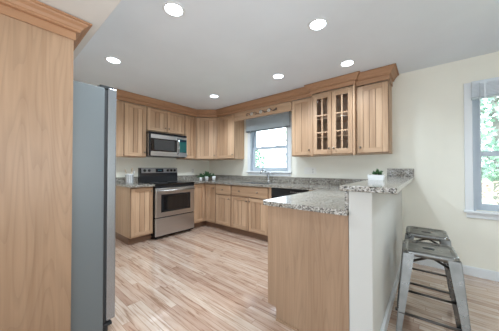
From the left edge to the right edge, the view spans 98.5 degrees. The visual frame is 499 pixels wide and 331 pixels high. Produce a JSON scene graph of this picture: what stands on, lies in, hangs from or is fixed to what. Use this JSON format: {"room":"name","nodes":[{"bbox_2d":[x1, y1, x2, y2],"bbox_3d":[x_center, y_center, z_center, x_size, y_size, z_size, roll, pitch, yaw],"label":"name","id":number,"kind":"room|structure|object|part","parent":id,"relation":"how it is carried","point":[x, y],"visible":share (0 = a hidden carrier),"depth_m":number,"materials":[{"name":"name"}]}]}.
{"room":"kitchen","nodes":[
{"label":"kitchen","id":0,"kind":"room"},
{"bbox_2d":[37,0,120,60],"bbox_3d":[-0.842,-1.071,0.755,5.850,0.285,0.852,-1,-1,40],"label":"wall","id":1,"kind":"structure","parent":0,"point":[95,12],"depth_m":1.28,"materials":[{"name":"paint"}]},
{"bbox_2d":[116,100,208,176],"bbox_3d":[-3.145,0.009,2.664,0.150,2.395,6.950,-1,-1,40],"label":"wall","id":2,"kind":"structure","parent":0,"point":[183,167],"depth_m":4.24,"materials":[{"name":"paint"}]},
{"bbox_2d":[116,177,137,183],"bbox_3d":[-2.132,0.255,3.755,0.019,0.104,0.357,-1,-1,40],"label":"backsplash","id":3,"kind":"structure","parent":2,"relation":"attached to","point":[118,179],"depth_m":3.69,"materials":[{"name":"stone"}]},
{"bbox_2d":[116,100,145,157],"bbox_3d":[-2.045,-0.585,3.622,0.338,0.886,0.493,-1,-1,40],"label":"upper cabinet","id":4,"kind":"object","parent":2,"relation":"attached to","point":[130,117],"visible":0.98,"depth_m":3.53,"materials":[{"name":"brown wood"}]},
{"bbox_2d":[114,87,310,117],"bbox_3d":[-0.708,-1.099,3.881,3.329,0.146,1.365,0,-1,1],"label":"crown molding","id":5,"kind":"structure","parent":4,"relation":"attached to","point":[300,93],"depth_m":3.80,"materials":[{"name":"brown wood"}]},
{"bbox_2d":[146,107,183,135],"bbox_3d":[-1.645,-0.814,4.109,0.338,0.417,0.758,-1,-1,40],"label":"upper cabinet","id":6,"kind":"object","parent":2,"relation":"attached to","point":[157,120],"visible":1,"depth_m":3.98,"materials":[{"name":"brown wood"}]},
{"bbox_3d":[-1.665,-0.816,3.882,0.020,0.403,0.372,-1,-1,40],"label":"door","id":7,"kind":"part","parent":6,"relation":"part of","materials":[{"name":"brown wood"}]},
{"bbox_2d":[146,131,186,157],"bbox_3d":[-1.604,-0.369,4.054,0.461,0.430,0.758,-1,-1,40],"label":"microwave","id":8,"kind":"object","parent":6,"relation":"attached to","point":[158,145],"visible":0.98,"depth_m":3.90,"materials":[{"name":"silver metal"}]},
{"bbox_3d":[-1.702,-0.359,3.670,0.002,0.377,0.038,-1,-1,40],"label":"door edge trim","id":9,"kind":"part","parent":8,"relation":"part of","materials":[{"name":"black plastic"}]},
{"bbox_3d":[-1.546,-0.356,3.888,0.034,0.377,0.573,-1,-1,40],"label":"door","id":10,"kind":"part","parent":8,"relation":"part of","materials":[{"name":"silver metal"}]},
{"bbox_3d":[-1.305,-0.352,4.181,0.034,0.377,0.180,-1,-1,40],"label":"control panel","id":11,"kind":"part","parent":8,"relation":"part of","materials":[{"name":"silver metal"}]},
{"bbox_3d":[-1.427,-0.813,4.171,0.020,0.403,0.372,-1,-1,40],"label":"door","id":12,"kind":"part","parent":6,"relation":"part of","materials":[{"name":"brown wood"}]},
{"bbox_2d":[176,115,195,159],"bbox_3d":[-1.316,-0.574,4.505,0.338,0.886,0.273,-1,-1,40],"label":"upper cabinet","id":13,"kind":"object","parent":2,"relation":"attached to","point":[189,121],"visible":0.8,"depth_m":4.43,"materials":[{"name":"brown wood"}]},
{"bbox_3d":[-1.217,-0.575,4.423,0.020,0.872,0.261,-1,-1,40],"label":"door","id":14,"kind":"part","parent":13,"relation":"part of","materials":[{"name":"brown wood"}]},
{"bbox_2d":[73,0,498,117],"bbox_3d":[-0.830,-1.288,0.772,6.150,0.150,6.950,-1,-1,40],"label":"ceiling","id":15,"kind":"structure","parent":0,"point":[232,50],"depth_m":2.09,"materials":[{"name":"paint"}]},
{"bbox_2d":[105,56,121,63],"bbox_3d":[-1.536,-1.187,2.429,0.168,0.009,0.168,-1,-1,40],"label":"recessed light","id":16,"kind":"object","parent":15,"relation":"in","point":[111,59],"visible":1,"depth_m":2.42,"materials":[{"name":"white"}]},
{"bbox_2d":[162,1,184,16],"bbox_3d":[-0.581,-1.197,1.655,0.168,0.009,0.168,-1,-1,40],"label":"recessed light","id":17,"kind":"object","parent":15,"relation":"in","point":[174,9],"visible":1,"depth_m":1.65,"materials":[{"name":"white paint"}]},
{"bbox_2d":[209,94,218,97],"bbox_3d":[-0.599,-1.171,3.639,0.168,0.009,0.168,-1,-1,40],"label":"recessed light","id":18,"kind":"object","parent":15,"relation":"in","point":[211,95],"visible":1,"depth_m":3.64,"materials":[{"name":"white"}]},
{"bbox_2d":[272,73,284,78],"bbox_3d":[0.380,-1.181,2.853,0.168,0.009,0.168,-1,-1,40],"label":"recessed light","id":19,"kind":"object","parent":15,"relation":"in","point":[278,75],"visible":1,"depth_m":2.85,"materials":[{"name":"white"}]},
{"bbox_2d":[308,17,328,30],"bbox_3d":[0.582,-1.194,1.826,0.168,0.009,0.168,-1,-1,40],"label":"recessed light","id":20,"kind":"object","parent":15,"relation":"in","point":[320,23],"visible":1,"depth_m":1.82,"materials":[{"name":"white"}]},
{"bbox_2d":[339,60,354,66],"bbox_3d":[1.137,-1.186,2.502,0.168,0.009,0.168,-1,-1,40],"label":"recessed light","id":21,"kind":"object","parent":15,"relation":"in","point":[345,63],"visible":1,"depth_m":2.49,"materials":[{"name":"white"}]},
{"bbox_2d":[108,225,498,330],"bbox_3d":[-0.830,1.242,0.740,6.150,0.120,6.950,-1,-1,40],"label":"floor","id":22,"kind":"structure","parent":0,"point":[202,278],"depth_m":2.05,"materials":[{"name":"brown wood"}]},
{"bbox_2d":[0,0,91,330],"bbox_3d":[-1.667,0.136,1.473,1.117,2.108,0.683,-1,-1,40],"label":"tall cabinet","id":23,"kind":"object","parent":22,"relation":"on","point":[39,40],"visible":1,"depth_m":1.24,"materials":[{"name":"brown wood"}]},
{"bbox_3d":[-1.667,-0.861,1.486,1.117,0.114,0.683,-1,-1,40],"label":"crown moulding","id":24,"kind":"part","parent":23,"relation":"part of","materials":[{"name":"brown wood"}]},
{"bbox_2d":[71,80,116,330],"bbox_3d":[-1.580,0.309,1.562,0.902,1.766,0.903,-1,-1,40],"label":"fridge","id":25,"kind":"object","parent":22,"relation":"on","point":[94,107],"visible":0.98,"depth_m":1.47,"materials":[{"name":"grey metal"}]},
{"bbox_3d":[-1.192,0.276,1.718,0.501,1.667,0.058,-1,-1,40],"label":"door","id":26,"kind":"part","parent":25,"relation":"part of","materials":[{"name":"silver metal"}]},
{"bbox_2d":[115,186,152,244],"bbox_3d":[-1.898,0.778,3.554,0.628,0.878,0.353,-1,-1,40],"label":"base cabinet","id":27,"kind":"object","parent":22,"relation":"on","point":[134,206],"visible":0.97,"depth_m":3.38,"materials":[{"name":"brown wood"}]},
{"bbox_2d":[116,177,154,187],"bbox_3d":[-1.897,0.269,3.552,0.639,0.138,0.372,-1,-1,40],"label":"countertop","id":28,"kind":"structure","parent":27,"relation":"on","point":[120,181],"depth_m":3.53,"materials":[{"name":"stone"}]},
{"bbox_2d":[125,174,132,183],"bbox_3d":[-2.001,0.222,3.585,0.118,0.165,0.118,-1,-1,40],"label":"utensil crock","id":29,"kind":"object","parent":28,"relation":"on","point":[128,177],"visible":1,"depth_m":3.54,"materials":[{"name":"white ceramic"}]},
{"bbox_3d":[-1.687,0.723,3.380,0.020,0.745,0.343,-1,-1,40],"label":"door","id":30,"kind":"part","parent":27,"relation":"part of","materials":[{"name":"brown wood"}]},
{"bbox_2d":[138,168,194,238],"bbox_3d":[-1.508,0.632,3.961,0.710,1.182,0.756,-1,-1,40],"label":"stove","id":31,"kind":"object","parent":22,"relation":"on","point":[173,200],"visible":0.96,"depth_m":3.80,"materials":[{"name":"silver metal"}]},
{"bbox_2d":[140,181,194,184],"bbox_3d":[-1.500,0.317,3.959,0.584,0.022,0.756,-1,-1,40],"label":"cooktop","id":32,"kind":"object","parent":31,"relation":"in","point":[149,182],"depth_m":3.86,"materials":[{"name":"black"}]},
{"bbox_2d":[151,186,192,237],"bbox_3d":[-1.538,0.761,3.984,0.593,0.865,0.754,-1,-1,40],"label":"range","id":33,"kind":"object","parent":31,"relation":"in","point":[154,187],"depth_m":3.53,"materials":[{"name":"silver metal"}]},
{"bbox_3d":[-1.294,0.619,3.785,0.040,0.480,0.750,-1,-1,40],"label":"oven door","id":34,"kind":"part","parent":31,"relation":"part of","materials":[{"name":"silver metal"}]},
{"bbox_3d":[-1.295,1.021,3.780,0.036,0.290,0.750,-1,-1,40],"label":"drawer","id":35,"kind":"part","parent":31,"relation":"part of","materials":[{"name":"silver metal"}]},
{"bbox_3d":[-1.256,0.421,3.757,0.059,0.025,0.698,-1,-1,40],"label":"handle","id":36,"kind":"part","parent":31,"relation":"part of","materials":[{"name":"silver metal"}]},
{"bbox_2d":[193,183,217,227],"bbox_3d":[-0.907,0.791,4.542,0.899,0.878,0.888,-1,-1,40],"label":"base cabinet","id":37,"kind":"object","parent":22,"relation":"on","point":[204,211],"visible":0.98,"depth_m":4.24,"materials":[{"name":"brown wood"}]},
{"bbox_3d":[-0.991,0.734,4.224,0.020,0.745,0.282,-1,-1,40],"label":"door","id":38,"kind":"part","parent":37,"relation":"part of","materials":[{"name":"brown wood"}]},
{"bbox_3d":[-0.769,0.734,4.243,0.298,0.745,0.020,-1,-1,40],"label":"door","id":39,"kind":"part","parent":37,"relation":"part of","materials":[{"name":"brown wood"}]},
{"bbox_2d":[177,175,367,215],"bbox_3d":[-0.188,0.258,3.247,3.666,0.152,1.982,-1,-1,40],"label":"countertop","id":40,"kind":"structure","parent":37,"relation":"on","point":[326,196],"depth_m":2.89,"materials":[{"name":"stone"}]},
{"bbox_2d":[197,173,204,180],"bbox_3d":[-1.013,0.234,4.492,0.172,0.164,0.144,0,-1,1],"label":"potted plant","id":41,"kind":"object","parent":40,"relation":"on","point":[200,176],"visible":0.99,"depth_m":4.47,"materials":[{"name":"green plant"}]},
{"bbox_2d":[202,171,210,179],"bbox_3d":[-0.916,0.215,4.594,0.206,0.205,0.213,0,-1,-9],"label":"potted plant","id":42,"kind":"object","parent":40,"relation":"on","point":[206,175],"visible":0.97,"depth_m":4.56,"materials":[{"name":"green plant"}]},
{"bbox_2d":[245,182,274,183],"bbox_3d":[0.158,0.418,3.811,0.638,0.206,0.408,-1,-1,40],"label":"sink","id":43,"kind":"object","parent":40,"relation":"in","point":[245,182],"visible":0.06,"depth_m":4.05,"materials":[{"name":"silver metal"}]},
{"bbox_2d":[260,169,271,181],"bbox_3d":[0.286,0.190,3.938,0.249,0.238,0.095,0,-1,-22],"label":"faucet","id":44,"kind":"object","parent":40,"relation":"on","point":[261,171],"visible":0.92,"depth_m":3.96,"materials":[{"name":"silver metal"}]},
{"bbox_2d":[216,184,233,231],"bbox_3d":[-0.317,0.787,4.224,0.413,0.878,0.628,-1,-1,40],"label":"base cabinet","id":45,"kind":"object","parent":22,"relation":"on","point":[223,191],"visible":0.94,"depth_m":4.00,"materials":[{"name":"brown wood"}]},
{"bbox_3d":[-0.491,0.450,4.017,0.405,0.178,0.020,-1,-1,40],"label":"drawer","id":46,"kind":"part","parent":45,"relation":"part of","materials":[{"name":"brown wood"}]},
{"bbox_3d":[-0.491,0.826,4.012,0.405,0.555,0.020,-1,-1,40],"label":"door","id":47,"kind":"part","parent":45,"relation":"part of","materials":[{"name":"brown wood"}]},
{"bbox_2d":[231,185,271,240],"bbox_3d":[0.178,0.782,3.816,0.863,0.878,0.628,-1,-1,40],"label":"base cabinet","id":48,"kind":"object","parent":22,"relation":"on","point":[249,216],"visible":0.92,"depth_m":3.60,"materials":[{"name":"brown wood"}]},
{"bbox_3d":[-0.170,0.823,3.748,0.401,0.555,0.020,-1,-1,40],"label":"door","id":49,"kind":"part","parent":48,"relation":"part of","materials":[{"name":"brown wood"}]},
{"bbox_3d":[-0.016,0.445,3.626,0.800,0.178,0.020,-1,-1,40],"label":"drawer","id":50,"kind":"part","parent":48,"relation":"part of","materials":[{"name":"brown wood"}]},
{"bbox_3d":[0.138,0.820,3.494,0.401,0.555,0.020,-1,-1,40],"label":"door","id":51,"kind":"part","parent":48,"relation":"part of","materials":[{"name":"brown wood"}]},
{"bbox_2d":[271,188,308,198],"bbox_3d":[0.751,0.776,3.345,0.608,0.876,0.608,-1,-1,40],"label":"dishwasher","id":52,"kind":"object","parent":22,"relation":"on","point":[275,192],"visible":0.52,"depth_m":3.18,"materials":[{"name":"grey"}]},
{"bbox_2d":[268,206,348,330],"bbox_3d":[0.799,0.759,2.056,0.634,0.878,1.370,-1,-1,40],"label":"base cabinet","id":53,"kind":"object","parent":22,"relation":"on","point":[308,251],"visible":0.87,"depth_m":1.50,"materials":[{"name":"brown wood"}]},
{"bbox_3d":[0.408,1.183,1.491,0.527,0.016,0.010,-1,-1,40],"label":"shoe moulding","id":54,"kind":"part","parent":53,"relation":"part of","materials":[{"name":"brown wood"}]},
{"bbox_2d":[405,226,451,297],"bbox_3d":[1.579,0.892,1.920,0.408,0.609,0.408,-1,-1,38],"label":"bar stool","id":55,"kind":"object","parent":22,"relation":"on","point":[412,232],"visible":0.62,"depth_m":1.87,"materials":[{"name":"grey metal"}]},
{"bbox_3d":[1.362,0.899,1.891,0.116,0.582,0.090,0,-1,-7],"label":"leg","id":56,"kind":"part","parent":55,"relation":"part of","materials":[{"name":"grey metal"}]},
{"bbox_3d":[1.579,0.605,1.924,0.296,0.036,0.296,-1,-1,38],"label":"seat","id":57,"kind":"part","parent":55,"relation":"part of","materials":[{"name":"grey metal"}]},
{"bbox_3d":[1.608,0.897,1.703,0.090,0.582,0.116,0,-1,-7],"label":"leg","id":58,"kind":"part","parent":55,"relation":"part of","materials":[{"name":"grey metal"}]},
{"bbox_2d":[395,239,470,330],"bbox_3d":[1.272,0.886,1.525,0.408,0.609,0.408,-1,-1,36],"label":"bar stool","id":59,"kind":"object","parent":22,"relation":"on","point":[411,249],"visible":1,"depth_m":1.47,"materials":[{"name":"grey metal"}]},
{"bbox_3d":[1.236,0.898,1.742,0.090,0.582,0.116,0,-1,-9],"label":"leg","id":60,"kind":"part","parent":59,"relation":"part of","materials":[{"name":"grey metal"}]},
{"bbox_3d":[1.056,0.894,1.489,0.116,0.582,0.090,0,-1,-9],"label":"leg","id":61,"kind":"part","parent":59,"relation":"part of","materials":[{"name":"silver metal"}]},
{"bbox_3d":[1.272,0.600,1.529,0.296,0.036,0.296,-1,-1,36],"label":"seat","id":62,"kind":"part","parent":59,"relation":"part of","materials":[{"name":"grey metal"}]},
{"bbox_3d":[1.488,0.895,1.561,0.116,0.582,0.090,0,-1,-9],"label":"leg","id":63,"kind":"part","parent":59,"relation":"part of","materials":[{"name":"grey metal"}]},
{"bbox_3d":[1.308,0.892,1.309,0.090,0.582,0.116,0,-1,-9],"label":"leg","id":64,"kind":"part","parent":59,"relation":"part of","materials":[{"name":"silver metal"}]},
{"bbox_2d":[209,51,498,271],"bbox_3d":[1.333,0.018,3.379,5.850,2.395,0.150,-1,-1,40],"label":"wall","id":65,"kind":"structure","parent":0,"point":[428,103],"depth_m":2.58,"materials":[{"name":"paint"}]},
{"bbox_2d":[191,117,219,159],"bbox_3d":[-0.929,-0.571,4.759,0.612,0.886,0.608,-1,-1,40],"label":"upper cabinet","id":66,"kind":"object","parent":65,"relation":"attached to","point":[206,128],"visible":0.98,"depth_m":4.54,"materials":[{"name":"brown wood"}]},
{"bbox_3d":[-0.909,-0.573,4.542,0.404,0.872,0.020,0,-1,-5],"label":"door","id":67,"kind":"part","parent":66,"relation":"part of","materials":[{"name":"brown wood"}]},
{"bbox_2d":[217,114,243,159],"bbox_3d":[-0.411,-0.574,4.507,0.509,0.886,0.338,-1,-1,40],"label":"upper cabinet","id":68,"kind":"object","parent":65,"relation":"attached to","point":[230,133],"visible":0.99,"depth_m":4.38,"materials":[{"name":"brown wood"}]},
{"bbox_3d":[-0.491,-0.575,4.407,0.501,0.872,0.020,-1,-1,40],"label":"door","id":69,"kind":"part","parent":68,"relation":"part of","materials":[{"name":"brown wood"}]},
{"bbox_2d":[234,101,291,120],"bbox_3d":[0.190,-0.949,3.851,1.254,0.151,0.020,-1,-1,40],"label":"valance","id":70,"kind":"object","parent":68,"relation":"attached to","point":[283,107],"visible":0.98,"depth_m":3.76,"materials":[{"name":"brown wood"}]},
{"bbox_2d":[246,108,276,115],"bbox_3d":[0.195,-0.954,3.823,0.690,0.068,0.016,-1,-1,40],"label":"scroll ornament","id":71,"kind":"object","parent":70,"relation":"attached to","point":[260,111],"visible":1,"depth_m":3.80,"materials":[{"name":"grey metal"}]},
{"bbox_2d":[246,114,291,175],"bbox_3d":[0.383,-0.372,4.130,1.019,1.135,0.188,-1,-1,40],"label":"window","id":72,"kind":"structure","parent":65,"relation":"in","point":[252,136],"depth_m":4.16,"materials":[{"name":"white paint"}]},
{"bbox_3d":[0.419,-0.587,4.176,0.821,0.530,0.035,-1,-1,40],"label":"sash","id":73,"kind":"part","parent":72,"relation":"part of","materials":[{"name":"white plastic"}]},
{"bbox_2d":[246,111,290,132],"bbox_3d":[0.323,-0.803,4.062,0.991,0.265,0.052,-1,-1,40],"label":"window blind","id":74,"kind":"object","parent":72,"relation":"attached to","point":[280,120],"visible":0.98,"depth_m":4.01,"materials":[{"name":"grey fabric"}]},
{"bbox_3d":[0.323,-0.681,4.061,0.987,0.020,0.050,-1,-1,40],"label":"rail","id":75,"kind":"part","parent":74,"relation":"part of","materials":[{"name":"grey"}]},
{"bbox_3d":[0.398,-0.381,4.148,0.865,0.988,0.140,-1,-1,40],"label":"frame","id":76,"kind":"part","parent":72,"relation":"part of","materials":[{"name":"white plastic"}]},
{"bbox_3d":[0.354,0.125,4.089,1.019,0.025,0.098,-1,-1,40],"label":"sill","id":77,"kind":"part","parent":72,"relation":"part of","materials":[{"name":"white paint"}]},
{"bbox_3d":[0.393,-0.137,4.139,0.821,0.455,0.035,-1,-1,40],"label":"sash","id":78,"kind":"part","parent":72,"relation":"part of","materials":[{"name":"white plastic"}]},
{"bbox_2d":[177,175,367,184],"bbox_3d":[0.152,0.254,3.676,3.644,0.104,0.887,-1,-1,40],"label":"backsplash","id":79,"kind":"structure","parent":65,"relation":"attached to","point":[302,180],"depth_m":3.84,"materials":[{"name":"stone"}]},
{"bbox_2d":[292,97,319,156],"bbox_3d":[0.893,-0.588,3.433,0.352,0.886,0.338,-1,-1,40],"label":"upper cabinet","id":80,"kind":"object","parent":65,"relation":"attached to","point":[301,109],"visible":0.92,"depth_m":3.34,"materials":[{"name":"brown wood"}]},
{"bbox_3d":[0.807,-0.589,3.337,0.338,0.872,0.020,-1,-1,40],"label":"door","id":81,"kind":"part","parent":80,"relation":"part of","materials":[{"name":"brown wood"}]},
{"bbox_2d":[304,167,315,173],"bbox_3d":[0.999,0.083,3.550,0.191,0.101,0.010,-1,-1,40],"label":"switch plate","id":82,"kind":"object","parent":65,"relation":"attached to","point":[307,170],"visible":1,"depth_m":3.54,"materials":[{"name":"white plastic"}]},
{"bbox_2d":[311,85,359,156],"bbox_3d":[1.243,-0.589,3.108,0.597,0.916,0.394,-1,-1,40],"label":"upper cabinet","id":83,"kind":"object","parent":65,"relation":"attached to","point":[333,112],"visible":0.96,"depth_m":3.02,"materials":[{"name":"brown wood"}]},
{"bbox_3d":[1.039,-0.594,3.073,0.265,0.862,0.020,-1,-1,40],"label":"door","id":84,"kind":"part","parent":83,"relation":"part of","materials":[{"name":"brown wood"}]},
{"bbox_2d":[317,114,347,123],"bbox_3d":[1.265,-0.677,3.136,0.558,0.016,0.303,-1,-1,40],"label":"shelf","id":85,"kind":"object","parent":83,"relation":"attached to","point":[345,117],"depth_m":3.19,"materials":[{"name":"brown wood"}]},
{"bbox_2d":[317,134,347,140],"bbox_3d":[1.265,-0.407,3.132,0.558,0.016,0.303,-1,-1,40],"label":"shelf","id":86,"kind":"object","parent":83,"relation":"attached to","point":[338,137],"depth_m":3.17,"materials":[{"name":"brown wood"}]},
{"bbox_3d":[1.248,-0.597,2.901,0.265,0.862,0.020,-1,-1,40],"label":"door","id":87,"kind":"part","parent":83,"relation":"part of","materials":[{"name":"brown wood"}]},
{"bbox_2d":[304,63,398,94],"bbox_3d":[1.371,-1.110,2.977,1.120,0.146,0.441,-1,-1,40],"label":"crown molding","id":88,"kind":"structure","parent":83,"relation":"attached to","point":[349,79],"depth_m":2.78,"materials":[{"name":"brown wood"}]},
{"bbox_2d":[357,80,391,154],"bbox_3d":[1.633,-0.596,2.822,0.362,0.886,0.338,-1,-1,40],"label":"upper cabinet","id":89,"kind":"object","parent":65,"relation":"attached to","point":[374,101],"visible":1,"depth_m":2.71,"materials":[{"name":"brown wood"}]},
{"bbox_2d":[387,169,413,176],"bbox_3d":[1.940,0.091,2.767,0.283,0.101,0.019,-1,-1,40],"label":"backsplash","id":90,"kind":"structure","parent":65,"relation":"attached to","point":[390,172],"depth_m":2.75,"materials":[{"name":"stone"}]},
{"bbox_2d":[413,257,498,281],"bbox_3d":[2.752,1.151,2.086,2.035,0.095,0.015,-1,-1,40],"label":"baseboard","id":91,"kind":"structure","parent":65,"relation":"attached to","point":[468,270],"depth_m":2.34,"materials":[{"name":"white paint"}]},
{"bbox_2d":[463,83,498,220],"bbox_3d":[2.852,-0.173,2.091,1.119,1.485,0.188,-1,-1,40],"label":"window","id":92,"kind":"structure","parent":65,"relation":"in","point":[473,178],"depth_m":2.36,"materials":[{"name":"white paint"}]},
{"bbox_3d":[2.817,-0.214,2.049,1.095,1.405,0.017,-1,-1,40],"label":"casing","id":93,"kind":"part","parent":92,"relation":"part of","materials":[{"name":"white paint"}]},
{"bbox_3d":[2.823,0.499,2.048,1.119,0.025,0.098,-1,-1,40],"label":"sill","id":94,"kind":"part","parent":92,"relation":"part of","materials":[{"name":"white paint"}]},
{"bbox_3d":[2.888,-0.469,2.139,0.921,0.719,0.035,-1,-1,40],"label":"sash","id":95,"kind":"part","parent":92,"relation":"part of","materials":[{"name":"white plastic"}]},
{"bbox_2d":[471,77,498,173],"bbox_3d":[2.788,-0.413,2.017,0.985,0.993,0.064,-1,-1,40],"label":"window blind","id":96,"kind":"object","parent":92,"relation":"attached to","point":[486,88],"visible":1,"depth_m":2.27,"materials":[{"name":"white fabric"}]},
{"bbox_3d":[2.792,-0.727,2.026,0.981,0.020,0.050,-1,-1,40],"label":"rail","id":97,"kind":"part","parent":96,"relation":"part of","materials":[{"name":"grey"}]},
{"bbox_3d":[2.867,-0.182,2.110,0.965,1.338,0.140,-1,-1,40],"label":"frame","id":98,"kind":"part","parent":92,"relation":"part of","materials":[{"name":"white plastic"}]},
{"bbox_3d":[2.862,0.156,2.100,0.921,0.616,0.035,-1,-1,40],"label":"sash","id":99,"kind":"part","parent":92,"relation":"part of","materials":[{"name":"white plastic"}]},
{"bbox_2d":[349,190,402,330],"bbox_3d":[1.287,0.682,2.044,0.130,1.032,1.953,-1,-1,40],"label":"wall","id":100,"kind":"structure","parent":0,"point":[375,219],"depth_m":1.32,"materials":[{"name":"paint"}]},
{"bbox_2d":[339,169,413,193],"bbox_3d":[1.305,0.098,2.008,0.297,0.134,1.998,-1,-1,40],"label":"countertop","id":101,"kind":"structure","parent":100,"relation":"on","point":[395,180],"depth_m":1.41,"materials":[{"name":"stone"}]},
{"bbox_2d":[368,169,384,180],"bbox_3d":[1.118,0.077,1.899,0.127,0.107,0.086,-1,-1,40],"label":"succulent planter","id":102,"kind":"object","parent":101,"relation":"on","point":[379,177],"visible":1,"depth_m":1.88,"materials":[{"name":"white ceramic"}]},
{"bbox_2d":[380,260,400,330],"bbox_3d":[1.344,1.150,1.993,0.014,0.095,1.949,-1,-1,40],"label":"baseboard","id":103,"kind":"structure","parent":100,"relation":"attached to","point":[386,319],"depth_m":1.76,"materials":[{"name":"white paint"}]},
{"label":"outside","id":104,"kind":"structure","parent":0,"visible":0},
{"bbox_2d":[482,180,492,203],"bbox_3d":[13.438,2.215,22.631,60.000,0.300,44.700,-1,-1,40],"label":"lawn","id":105,"kind":"structure","parent":104,"point":[485,182],"depth_m":15.12,"materials":[{"name":"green plant"}]},
{"bbox_2d":[256,150,268,167],"bbox_3d":[0.304,0.468,11.858,1.733,2.919,1.790,-1,-1,40],"label":"shrub","id":106,"kind":"object","parent":105,"relation":"on","point":[260,155],"visible":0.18,"depth_m":11.69,"materials":[{"name":"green plant"}]},
{"bbox_2d":[272,128,286,167],"bbox_3d":[1.893,-0.732,10.918,1.264,5.294,1.080,1,-1,-38],"label":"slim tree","id":107,"kind":"object","parent":105,"relation":"on","point":[286,128],"visible":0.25,"depth_m":10.90,"materials":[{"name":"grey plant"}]},
{"bbox_2d":[481,97,498,204],"bbox_3d":[7.118,-1.320,6.228,4.727,6.350,4.664,1,-1,-37],"label":"tree","id":108,"kind":"object","parent":105,"relation":"on","point":[493,132],"visible":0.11,"depth_m":6.00,"materials":[{"name":"green plant"}]},
{"bbox_2d":[482,181,498,204],"bbox_3d":[5.176,1.080,4.735,1.766,1.513,1.827,-1,-1,40],"label":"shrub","id":109,"kind":"object","parent":105,"relation":"on","point":[483,185],"visible":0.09,"depth_m":4.67,"materials":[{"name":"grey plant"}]}
]}

